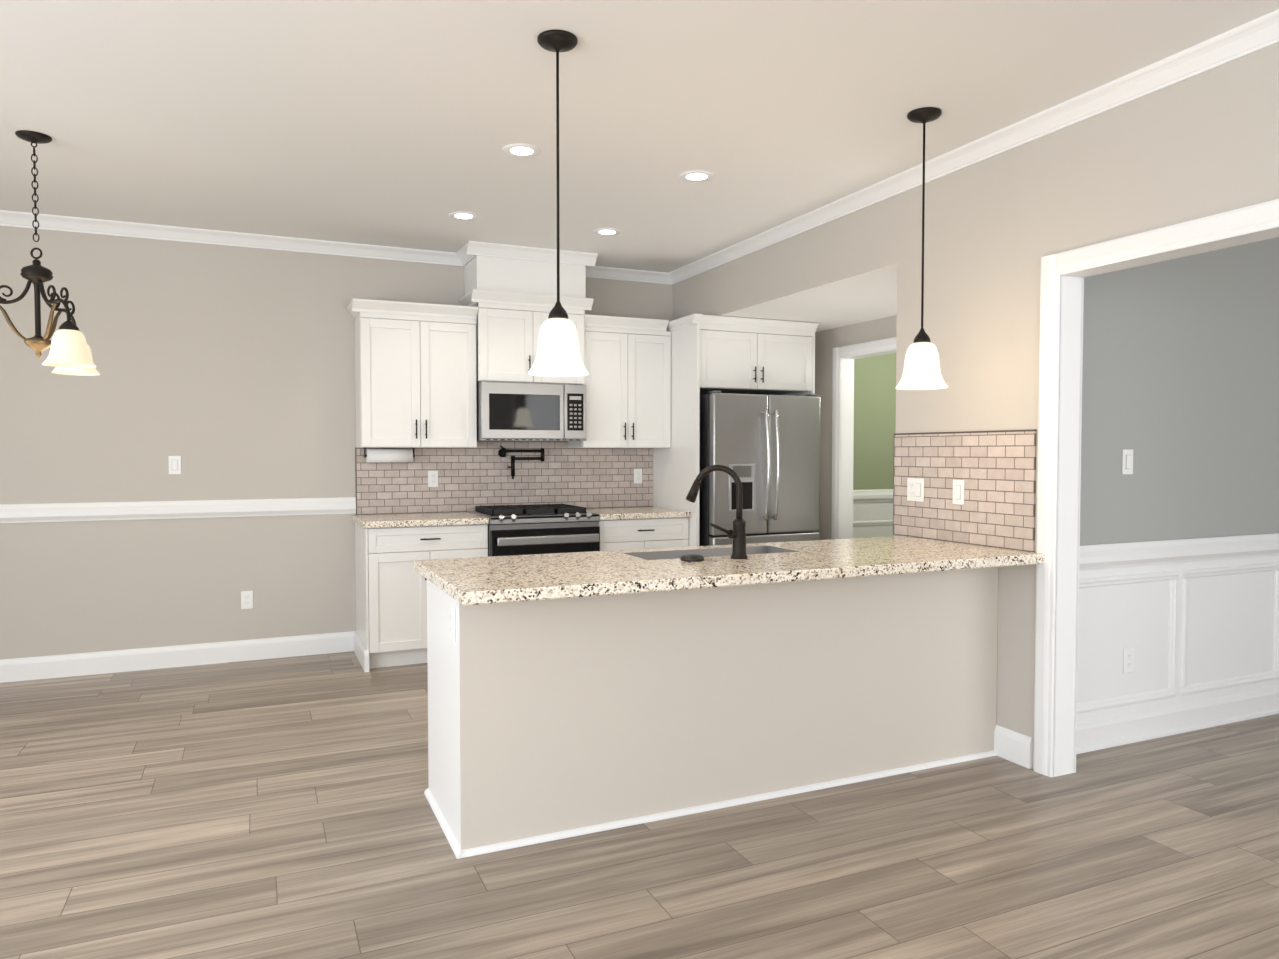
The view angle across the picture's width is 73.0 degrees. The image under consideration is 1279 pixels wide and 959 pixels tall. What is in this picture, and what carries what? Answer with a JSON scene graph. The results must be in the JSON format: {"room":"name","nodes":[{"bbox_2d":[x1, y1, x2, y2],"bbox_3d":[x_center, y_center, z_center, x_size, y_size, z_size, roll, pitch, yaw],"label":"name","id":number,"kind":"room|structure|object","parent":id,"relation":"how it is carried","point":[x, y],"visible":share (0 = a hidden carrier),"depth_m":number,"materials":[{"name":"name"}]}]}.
{"room":"dining room and kitchen","nodes":[
{"label":"dining room and kitchen","id":0,"kind":"room"},
{"bbox_2d":[0,226,672,659],"bbox_3d":[-1.016,-0.219,6.321,10.300,2.720,0.200,-1,2,-24],"label":"wall","id":1,"kind":"structure","parent":0,"point":[226,372],"depth_m":5.40,"materials":[{"name":"beige paint"}]},
{"bbox_2d":[168,456,180,473],"bbox_3d":[-2.887,-0.090,5.374,0.070,0.115,0.010,-1,2,-24],"label":"light switch","id":2,"kind":"object","parent":1,"relation":"attached to","point":[174,463],"visible":1,"depth_m":5.37,"materials":[{"name":"white plastic"}]},
{"bbox_2d":[0,631,354,682],"bbox_3d":[-3.691,1.116,5.050,3.885,0.132,0.016,-1,2,-24],"label":"baseboard","id":3,"kind":"structure","parent":1,"relation":"attached to","point":[79,664],"depth_m":5.39,"materials":[{"name":"white wood"}]},
{"bbox_2d":[0,210,467,265],"bbox_3d":[-3.310,-1.504,5.111,4.577,0.075,0.065,-1,2,-24],"label":"crown molding","id":4,"kind":"structure","parent":1,"relation":"attached to","point":[7,218],"depth_m":5.42,"materials":[{"name":"white wood"}]},
{"bbox_2d":[241,591,252,608],"bbox_3d":[-2.525,0.776,5.564,0.070,0.115,0.008,-1,2,-24],"label":"outlet","id":5,"kind":"object","parent":1,"relation":"attached to","point":[246,599],"visible":1,"depth_m":5.56,"materials":[{"name":"white plastic"}]},
{"bbox_2d":[347,298,477,447],"bbox_3d":[-1.511,-0.680,5.769,0.794,0.933,0.374,-1,2,-24],"label":"upper cabinet","id":6,"kind":"object","parent":1,"relation":"attached to","point":[415,375],"visible":1,"depth_m":5.64,"materials":[{"name":"white wood"}]},
{"bbox_2d":[364,448,414,462],"bbox_3d":[-1.680,-0.164,5.813,0.326,0.100,0.092,-1,2,-24],"label":"paper towel","id":7,"kind":"object","parent":6,"relation":"attached to","point":[389,455],"visible":1,"depth_m":5.78,"materials":[{"name":"white paper"}]},
{"bbox_2d":[355,441,652,514],"bbox_3d":[-0.903,-0.067,6.261,2.202,0.579,0.010,-1,2,-24],"label":"tile backsplash","id":8,"kind":"structure","parent":1,"relation":"attached to","point":[468,478],"depth_m":6.22,"materials":[{"name":"grey tile"}]},
{"bbox_2d":[428,470,437,486],"bbox_3d":[-1.435,-0.005,6.015,0.070,0.115,0.008,-1,2,-24],"label":"outlet","id":9,"kind":"object","parent":8,"relation":"attached to","point":[432,478],"visible":1,"depth_m":6.01,"materials":[{"name":"white plastic"}]},
{"bbox_2d":[498,445,543,478],"bbox_3d":[-0.847,-0.125,6.226,0.332,0.239,0.096,-1,2,-24],"label":"pot filler","id":10,"kind":"object","parent":8,"relation":"attached to","point":[503,451],"visible":0.98,"depth_m":6.20,"materials":[{"name":"black metal"}]},
{"bbox_2d":[634,468,641,483],"bbox_3d":[-0.010,-0.027,6.651,0.070,0.115,0.008,-1,2,-24],"label":"outlet","id":11,"kind":"object","parent":8,"relation":"attached to","point":[637,475],"visible":1,"depth_m":6.65,"materials":[{"name":"white plastic"}]},
{"bbox_2d":[459,255,593,384],"bbox_3d":[-0.793,-1.117,6.048,0.847,0.903,0.424,-1,2,-24],"label":"upper cabinet","id":12,"kind":"object","parent":1,"relation":"attached to","point":[514,301],"visible":0.71,"depth_m":5.86,"materials":[{"name":"white wood"}]},
{"bbox_2d":[476,382,585,441],"bbox_3d":[-0.791,-0.465,6.063,0.741,0.388,0.416,-1,2,-24],"label":"microwave","id":13,"kind":"object","parent":12,"relation":"attached to","point":[507,411],"visible":1,"depth_m":5.86,"materials":[{"name":"silver metal"}]},
{"bbox_2d":[568,314,670,447],"bbox_3d":[-0.141,-0.699,6.380,0.696,0.933,0.374,-1,2,-24],"label":"upper cabinet","id":14,"kind":"object","parent":1,"relation":"attached to","point":[627,365],"visible":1,"depth_m":6.25,"materials":[{"name":"white wood"}]},
{"bbox_2d":[586,266,667,283],"bbox_3d":[-0.163,-1.548,6.515,0.770,0.075,0.065,-1,2,-24],"label":"crown molding","id":15,"kind":"structure","parent":1,"relation":"attached to","point":[612,273],"depth_m":6.55,"materials":[{"name":"white wood"}]},
{"bbox_2d":[0,651,1278,958],"bbox_3d":[0.918,1.327,2.035,10.500,0.100,9.890,-1,2,-24],"label":"floor","id":16,"kind":"structure","parent":0,"point":[264,809],"depth_m":2.90,"materials":[{"name":"brown wood"}]},
{"bbox_2d":[354,523,487,671],"bbox_3d":[-1.446,0.722,5.691,0.773,0.880,0.651,-1,2,-24],"label":"base cabinet","id":17,"kind":"object","parent":16,"relation":"on","point":[391,603],"visible":0.62,"depth_m":5.38,"materials":[{"name":"white wood"}]},
{"bbox_2d":[352,507,690,527],"bbox_3d":[-0.782,0.252,5.969,2.227,0.039,0.639,-1,2,-24],"label":"countertop","id":18,"kind":"structure","parent":17,"relation":"on","point":[415,519],"depth_m":5.75,"materials":[{"name":"stone"}]},
{"bbox_2d":[467,504,599,556],"bbox_3d":[-0.728,0.672,5.959,0.751,0.962,0.723,-1,2,-24],"label":"range","id":19,"kind":"object","parent":16,"relation":"on","point":[536,529],"visible":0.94,"depth_m":5.69,"materials":[{"name":"silver metal"}]},
{"bbox_2d":[430,584,645,847],"bbox_3d":[-0.405,0.796,3.315,0.669,0.880,0.475,-1,2,-24],"label":"base cabinet","id":20,"kind":"object","parent":16,"relation":"on","point":[572,694],"depth_m":3.00,"materials":[{"name":"beige paint"}]},
{"bbox_2d":[449,605,454,641],"bbox_3d":[-0.636,0.488,2.936,0.008,0.115,0.070,-1,2,-24],"label":"outlet","id":21,"kind":"object","parent":20,"relation":"attached to","point":[452,620],"visible":1,"depth_m":2.92,"materials":[{"name":"white plastic"}]},
{"bbox_2d":[414,536,1044,607],"bbox_3d":[0.405,0.331,3.476,2.434,0.040,0.855,-1,2,-24],"label":"countertop","id":22,"kind":"structure","parent":20,"relation":"on","point":[471,582],"depth_m":3.21,"materials":[{"name":"beige stone"}]},
{"bbox_2d":[650,552,729,559],"bbox_3d":[0.304,0.437,3.639,0.718,0.207,0.268,-1,2,-24],"label":"sink","id":23,"kind":"object","parent":22,"relation":"in","point":[715,553],"depth_m":3.80,"materials":[{"name":"silver metal"}]},
{"bbox_2d":[680,554,703,561],"bbox_3d":[0.205,0.302,3.360,0.092,0.022,0.092,-1,2,-24],"label":"strainer","id":24,"kind":"object","parent":22,"relation":"on","point":[692,558],"visible":1,"depth_m":3.33,"materials":[{"name":"black metal"}]},
{"bbox_2d":[686,465,747,558],"bbox_3d":[0.311,0.126,3.440,0.210,0.370,0.179,-1,2,-24],"label":"faucet","id":25,"kind":"object","parent":22,"relation":"on","point":[737,533],"visible":1,"depth_m":3.41,"materials":[{"name":"brown metal"}]},
{"bbox_2d":[599,517,688,550],"bbox_3d":[-0.084,0.703,6.298,0.695,0.880,0.651,-1,2,-24],"label":"base cabinet","id":26,"kind":"object","parent":16,"relation":"on","point":[629,534],"visible":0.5,"depth_m":6.02,"materials":[{"name":"white wood"}]},
{"bbox_2d":[642,580,821,815],"bbox_3d":[0.211,0.788,3.590,0.919,0.880,0.475,-1,2,-24],"label":"peninsula panel","id":27,"kind":"object","parent":16,"relation":"on","point":[734,675],"depth_m":3.28,"materials":[{"name":"beige paint"}]},
{"bbox_2d":[653,314,817,546],"bbox_3d":[0.700,-0.014,6.561,1.044,2.296,0.768,-1,2,-24],"label":"surround","id":28,"kind":"object","parent":16,"relation":"on","point":[732,355],"visible":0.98,"depth_m":6.24,"materials":[{"name":"white wood"}]},
{"bbox_2d":[699,391,819,545],"bbox_3d":[0.773,0.252,6.501,0.892,1.767,0.877,-1,2,-24],"label":"fridge","id":29,"kind":"object","parent":16,"relation":"on","point":[766,448],"visible":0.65,"depth_m":6.13,"materials":[{"name":"silver metal"}]},
{"bbox_2d":[822,576,909,779],"bbox_3d":[0.782,0.780,3.845,0.570,0.880,0.475,-1,2,-24],"label":"peninsula panel","id":30,"kind":"object","parent":16,"relation":"on","point":[866,621],"depth_m":3.54,"materials":[{"name":"beige paint"}]},
{"bbox_2d":[906,568,985,763],"bbox_3d":[1.190,0.774,4.027,0.563,0.880,0.475,-1,2,-24],"label":"base cabinet","id":31,"kind":"object","parent":16,"relation":"on","point":[946,654],"depth_m":3.71,"materials":[{"name":"beige paint"}]},
{"bbox_2d":[0,0,1278,272],"bbox_3d":[0.918,-1.492,1.946,10.500,0.100,9.890,-1,2,-24],"label":"ceiling","id":32,"kind":"structure","parent":0,"point":[388,122],"depth_m":3.42,"materials":[{"name":"white paint"}]},
{"bbox_2d":[0,130,99,375],"bbox_3d":[-2.693,-0.993,3.779,0.592,1.011,0.628,-1,2,-24],"label":"chandelier","id":33,"kind":"object","parent":32,"relation":"hanging from","point":[70,353],"visible":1,"depth_m":3.75,"materials":[{"name":"brown metal"}]},
{"bbox_2d":[448,211,478,219],"bbox_3d":[-1.025,-1.536,5.044,0.176,0.006,0.176,-1,2,-24],"label":"recessed light","id":34,"kind":"object","parent":32,"relation":"in","point":[460,215],"visible":1,"depth_m":5.03,"materials":[{"name":"white"}]},
{"bbox_2d":[502,143,540,156],"bbox_3d":[-0.538,-1.501,3.953,0.176,0.006,0.176,-1,2,-24],"label":"recessed light","id":35,"kind":"object","parent":32,"relation":"in","point":[521,150],"visible":1,"depth_m":3.94,"materials":[{"name":"white"}]},
{"bbox_2d":[464,241,599,268],"bbox_3d":[-0.714,-1.527,5.859,0.903,0.075,0.065,-1,2,-24],"label":"crown molding","id":36,"kind":"structure","parent":32,"relation":"attached to","point":[471,248],"depth_m":5.84,"materials":[{"name":"white wood"}]},
{"bbox_2d":[528,30,588,376],"bbox_3d":[-0.274,-0.914,2.908,0.208,1.114,0.208,-1,2,-24],"label":"pendant light","id":37,"kind":"object","parent":32,"relation":"hanging from","point":[558,352],"visible":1,"depth_m":2.87,"materials":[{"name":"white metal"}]},
{"bbox_2d":[593,228,620,235],"bbox_3d":[-0.202,-1.547,5.412,0.176,0.006,0.176,-1,2,-24],"label":"recessed light","id":38,"kind":"object","parent":32,"relation":"in","point":[606,231],"visible":0.96,"depth_m":5.39,"materials":[{"name":"white"}]},
{"bbox_2d":[679,170,713,181],"bbox_3d":[0.286,-1.513,4.320,0.176,0.006,0.176,-1,2,-24],"label":"recessed light","id":39,"kind":"object","parent":32,"relation":"in","point":[696,176],"visible":1,"depth_m":4.31,"materials":[{"name":"white"}]},
{"bbox_2d":[895,107,947,389],"bbox_3d":[1.160,-0.934,3.541,0.208,1.114,0.208,-1,2,-24],"label":"pendant light","id":40,"kind":"object","parent":32,"relation":"hanging from","point":[921,370],"visible":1,"depth_m":3.51,"materials":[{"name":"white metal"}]},
{"bbox_2d":[673,195,897,331],"bbox_3d":[1.433,-1.342,5.484,1.120,0.419,3.260,-1,2,-24],"label":"wall","id":41,"kind":"structure","parent":0,"point":[840,272],"depth_m":5.33,"materials":[{"name":"beige paint"}]},
{"bbox_2d":[814,315,896,539],"bbox_3d":[2.000,-0.201,5.773,0.120,2.720,3.260,-1,2,-24],"label":"wall","id":42,"kind":"structure","parent":0,"point":[874,413],"depth_m":6.38,"materials":[{"name":"beige paint"}]},
{"bbox_2d":[831,337,895,538],"bbox_3d":[1.771,0.071,6.271,0.142,2.145,1.060,-1,2,-24],"label":"door frame","id":43,"kind":"structure","parent":42,"relation":"attached to","point":[844,357],"depth_m":6.66,"materials":[{"name":"white wood"}]},
{"bbox_2d":[853,489,894,537],"bbox_3d":[2.114,0.594,7.603,1.560,1.015,0.034,-1,2,-24],"label":"trim","id":44,"kind":"structure","parent":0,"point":[872,509],"depth_m":7.57,"materials":[{"name":"white wood"}]},
{"bbox_2d":[895,43,1278,768],"bbox_3d":[2.731,-0.064,1.387,0.120,2.720,6.710,-1,2,-24],"label":"wall","id":45,"kind":"structure","parent":0,"point":[1181,377],"depth_m":3.24,"materials":[{"name":"beige paint"}]},
{"bbox_2d":[893,429,1036,551],"bbox_3d":[1.481,0.035,4.030,0.011,0.515,0.873,-1,2,-24],"label":"tile backsplash","id":46,"kind":"structure","parent":45,"relation":"attached to","point":[995,471],"depth_m":3.95,"materials":[{"name":"grey tile"}]},
{"bbox_2d":[907,478,923,501],"bbox_3d":[1.362,0.051,4.275,0.010,0.115,0.116,-1,2,-24],"label":"light switch","id":47,"kind":"object","parent":46,"relation":"attached to","point":[915,489],"depth_m":4.27,"materials":[{"name":"white plastic"}]},
{"bbox_2d":[953,480,963,504],"bbox_3d":[1.478,0.059,4.014,0.010,0.115,0.070,-1,2,-24],"label":"light switch","id":48,"kind":"object","parent":46,"relation":"attached to","point":[958,492],"depth_m":4.01,"materials":[{"name":"white plastic"}]},
{"bbox_2d":[668,9,1278,284],"bbox_3d":[2.121,-1.421,2.485,0.065,0.075,9.290,-1,2,-24],"label":"crown molding","id":49,"kind":"structure","parent":45,"relation":"attached to","point":[1250,37],"depth_m":3.56,"materials":[{"name":"white wood"}]},
{"bbox_2d":[1122,449,1132,474],"bbox_3d":[2.236,-0.080,3.959,0.070,0.115,0.010,-1,2,-24],"label":"light switch","id":50,"kind":"object","parent":45,"relation":"attached to","point":[1127,461],"visible":1,"depth_m":3.95,"materials":[{"name":"white plastic"}]},
{"bbox_2d":[1123,647,1133,672],"bbox_3d":[2.260,0.835,3.995,0.070,0.115,0.008,-1,2,-24],"label":"outlet","id":51,"kind":"object","parent":45,"relation":"attached to","point":[1128,660],"visible":1,"depth_m":3.99,"materials":[{"name":"white plastic"}]},
{"bbox_2d":[1033,199,1278,776],"bbox_3d":[2.113,0.180,2.781,0.160,2.145,1.885,-1,2,-24],"label":"door frame","id":52,"kind":"structure","parent":45,"relation":"attached to","point":[1063,275],"depth_m":3.55,"materials":[{"name":"white wood"}]},
{"bbox_2d":[1076,533,1278,753],"bbox_3d":[3.341,0.738,4.465,3.480,0.925,0.034,-1,2,-24],"label":"wainscoting","id":53,"kind":"structure","parent":45,"relation":"attached to","point":[1194,622],"depth_m":4.11,"materials":[{"name":"white wood"}]},
{"bbox_3d":[-3.694,-0.018,-0.067,0.200,2.720,9.290,-1,2,-24],"label":"wall","id":54,"kind":"structure","parent":0,"visible":0},
{"bbox_2d":[0,497,355,522],"bbox_3d":[-3.684,0.200,5.017,3.894,0.110,0.030,-1,2,-24],"label":"trim","id":55,"kind":"structure","parent":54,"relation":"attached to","point":[51,512],"depth_m":5.34,"materials":[{"name":"white wood"}]}
]}

